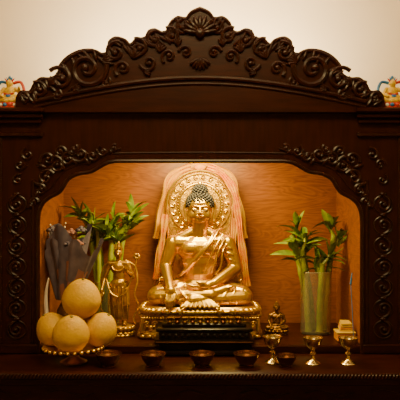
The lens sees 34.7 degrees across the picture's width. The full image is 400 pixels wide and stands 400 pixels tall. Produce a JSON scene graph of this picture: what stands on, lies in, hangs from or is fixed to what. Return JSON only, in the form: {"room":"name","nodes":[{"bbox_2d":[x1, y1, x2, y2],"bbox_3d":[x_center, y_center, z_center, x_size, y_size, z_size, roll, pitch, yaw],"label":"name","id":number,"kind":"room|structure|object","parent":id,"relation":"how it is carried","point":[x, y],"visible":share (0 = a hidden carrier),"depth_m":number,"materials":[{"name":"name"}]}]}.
{"room":"buddhist shrine room","nodes":[
{"label":"buddhist shrine room","id":0,"kind":"room"},
{"bbox_2d":[0,0,399,94],"bbox_3d":[0.000,0.000,3.890,5.200,3.000,0.100,0,0,0],"label":"wall","id":1,"kind":"structure","parent":0,"point":[36,36],"depth_m":3.84,"materials":[{"name":"beige paint"}]},
{"bbox_3d":[0.000,1.550,1.220,5.400,0.100,5.440,0,0,0],"label":"floor","id":2,"kind":"structure","parent":0,"visible":0},
{"bbox_2d":[0,332,399,399],"bbox_3d":[0.000,1.130,3.304,2.700,0.740,0.992,0,0,0],"label":"altar table","id":3,"kind":"object","parent":2,"relation":"on","point":[41,376],"visible":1,"depth_m":2.87,"materials":[{"name":"brown wood"}]},
{"bbox_2d":[41,343,104,365],"bbox_3d":[-0.592,0.720,3.000,0.294,0.080,0.294,0,0,0],"label":"fruit stand","id":4,"kind":"object","parent":3,"relation":"on","point":[73,358],"visible":0.58,"depth_m":2.96,"materials":[{"name":"brown metal"}]},
{"bbox_2d":[36,312,62,345],"bbox_3d":[-0.701,0.616,3.051,0.155,0.159,0.155,0,0,25],"label":"pomelo","id":5,"kind":"object","parent":4,"relation":"on","point":[46,323],"visible":0.6,"depth_m":2.99,"materials":[{"name":"food"}]},
{"bbox_2d":[52,315,89,351],"bbox_3d":[-0.592,0.613,2.936,0.170,0.176,0.170,0,0,29],"label":"pomelo","id":6,"kind":"object","parent":4,"relation":"on","point":[71,333],"visible":0.95,"depth_m":2.88,"materials":[{"name":"food"}]},
{"bbox_2d":[86,313,116,346],"bbox_3d":[-0.476,0.617,3.045,0.159,0.163,0.160,0,0,-16],"label":"pomelo","id":7,"kind":"object","parent":4,"relation":"on","point":[102,327],"visible":0.86,"depth_m":2.99,"materials":[{"name":"food"}]},
{"bbox_2d":[61,278,100,318],"bbox_3d":[-0.562,0.467,3.035,0.185,0.192,0.185,0,0,23],"label":"pomelo","id":8,"kind":"object","parent":7,"relation":"on","point":[81,298],"visible":0.93,"depth_m":2.97,"materials":[{"name":"food"}]},
{"bbox_2d":[95,350,121,367],"bbox_3d":[-0.418,0.729,2.920,0.122,0.063,0.122,0,0,0],"label":"bowl","id":9,"kind":"object","parent":3,"relation":"on","point":[107,358],"visible":1,"depth_m":2.89,"materials":[{"name":"brown wood"}]},
{"bbox_2d":[140,350,165,367],"bbox_3d":[-0.214,0.729,2.920,0.120,0.062,0.120,0,0,0],"label":"bowl","id":10,"kind":"object","parent":3,"relation":"on","point":[152,358],"visible":1,"depth_m":2.89,"materials":[{"name":"brown wood"}]},
{"bbox_2d":[0,7,399,353],"bbox_3d":[0.000,-0.092,3.444,2.600,1.705,0.712,0,0,0],"label":"tall cabinet","id":11,"kind":"object","parent":3,"relation":"on","point":[296,133],"visible":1,"depth_m":3.17,"materials":[{"name":"brown wood"}]},
{"bbox_2d":[0,76,25,106],"bbox_3d":[-0.943,-0.534,3.179,0.134,0.167,0.116,0,0,41],"label":"figurine","id":12,"kind":"object","parent":11,"relation":"on","point":[8,98],"visible":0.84,"depth_m":3.16,"materials":[{"name":"red paint"}]},
{"bbox_2d":[44,222,103,316],"bbox_3d":[-0.649,0.418,3.289,0.306,0.604,0.193,0,0,34],"label":"bouquet","id":13,"kind":"object","parent":11,"relation":"on","point":[67,260],"visible":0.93,"depth_m":3.26,"materials":[{"name":"grey paper"}]},
{"bbox_2d":[59,193,148,322],"bbox_3d":[-0.536,0.341,3.612,0.508,0.759,0.219,0,0,0],"label":"plant","id":14,"kind":"object","parent":11,"relation":"on","point":[104,229],"visible":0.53,"depth_m":3.59,"materials":[{"name":"green plant"}]},
{"bbox_2d":[99,241,140,336],"bbox_3d":[-0.430,0.471,3.420,0.218,0.499,0.139,0,0,-12],"label":"statue","id":15,"kind":"object","parent":11,"relation":"on","point":[118,297],"visible":0.95,"depth_m":3.39,"materials":[{"name":"brown metal"}]},
{"bbox_2d":[138,169,261,338],"bbox_3d":[0.000,0.272,3.440,0.661,0.896,0.352,0,0,0],"label":"statue","id":16,"kind":"object","parent":11,"relation":"on","point":[201,274],"visible":0.91,"depth_m":3.42,"materials":[{"name":"gold metal"}]},
{"bbox_2d":[152,163,250,286],"bbox_3d":[0.008,0.130,3.589,0.550,0.705,0.098,0,0,0],"label":"scarf","id":17,"kind":"object","parent":16,"relation":"hanging from","point":[238,225],"visible":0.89,"depth_m":3.58,"materials":[{"name":"orange fabric"}]},
{"bbox_2d":[264,301,288,335],"bbox_3d":[0.412,0.632,3.440,0.138,0.176,0.104,0,0,0],"label":"figurine","id":18,"kind":"object","parent":11,"relation":"on","point":[276,327],"visible":1,"depth_m":3.42,"materials":[{"name":"brown metal"}]},
{"bbox_2d":[270,210,347,335],"bbox_3d":[0.579,0.385,3.476,0.423,0.670,0.237,0,0,0],"label":"plant","id":19,"kind":"object","parent":11,"relation":"on","point":[302,241],"visible":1,"depth_m":3.44,"materials":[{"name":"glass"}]},
{"bbox_2d":[333,329,355,341],"bbox_3d":[0.743,0.695,3.289,0.098,0.050,0.097,0,0,0],"label":"gift box","id":20,"kind":"object","parent":11,"relation":"on","point":[337,332],"visible":0.54,"depth_m":3.25,"materials":[{"name":"yellow cardboard"}]},
{"bbox_2d":[338,320,352,331],"bbox_3d":[0.748,0.645,3.290,0.072,0.049,0.060,0,0,0],"label":"paper stack","id":21,"kind":"object","parent":20,"relation":"on","point":[344,325],"visible":0.95,"depth_m":3.27,"materials":[{"name":"yellow paper"}]},
{"bbox_2d":[350,274,353,335],"bbox_3d":[0.771,0.542,3.219,0.030,0.355,0.028,0,0,40],"label":"holder","id":22,"kind":"object","parent":11,"relation":"on","point":[351,274],"visible":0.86,"depth_m":3.22,"materials":[{"name":"brown metal"}]},
{"bbox_2d":[376,76,399,106],"bbox_3d":[0.957,-0.534,3.179,0.134,0.167,0.116,0,0,41],"label":"figurine","id":23,"kind":"object","parent":11,"relation":"on","point":[391,95],"visible":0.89,"depth_m":3.16,"materials":[{"name":"red paint"}]},
{"bbox_2d":[189,350,214,367],"bbox_3d":[0.009,0.729,2.920,0.120,0.062,0.120,0,0,0],"label":"bowl","id":24,"kind":"object","parent":3,"relation":"on","point":[201,358],"visible":1,"depth_m":2.89,"materials":[{"name":"brown wood"}]},
{"bbox_2d":[154,317,254,355],"bbox_3d":[0.021,0.669,3.195,0.494,0.182,0.190,0,0,0],"label":"pedestal","id":25,"kind":"object","parent":3,"relation":"on","point":[176,336],"visible":0.98,"depth_m":3.12,"materials":[{"name":"black wood"}]},
{"bbox_2d":[233,350,259,367],"bbox_3d":[0.212,0.729,2.920,0.120,0.062,0.120,0,0,0],"label":"bowl","id":26,"kind":"object","parent":3,"relation":"on","point":[245,358],"visible":1,"depth_m":2.89,"materials":[{"name":"brown wood"}]},
{"bbox_2d":[263,334,281,364],"bbox_3d":[0.338,0.698,2.985,0.092,0.124,0.092,0,0,0],"label":"goblet","id":27,"kind":"object","parent":3,"relation":"on","point":[272,341],"visible":0.98,"depth_m":2.96,"materials":[{"name":"gold metal"}]},
{"bbox_2d":[275,353,296,367],"bbox_3d":[0.392,0.734,2.920,0.102,0.052,0.102,0,0,0],"label":"bowl","id":28,"kind":"object","parent":3,"relation":"on","point":[285,360],"visible":1,"depth_m":2.90,"materials":[{"name":"brown wood"}]},
{"bbox_2d":[303,335,322,365],"bbox_3d":[0.523,0.698,2.965,0.092,0.124,0.092,0,0,0],"label":"goblet","id":29,"kind":"object","parent":3,"relation":"on","point":[312,342],"visible":1,"depth_m":2.94,"materials":[{"name":"gold metal"}]},
{"bbox_2d":[338,335,357,365],"bbox_3d":[0.686,0.698,2.965,0.092,0.124,0.092,0,0,0],"label":"goblet","id":30,"kind":"object","parent":3,"relation":"on","point":[347,342],"visible":1,"depth_m":2.95,"materials":[{"name":"gold metal"}]}
]}

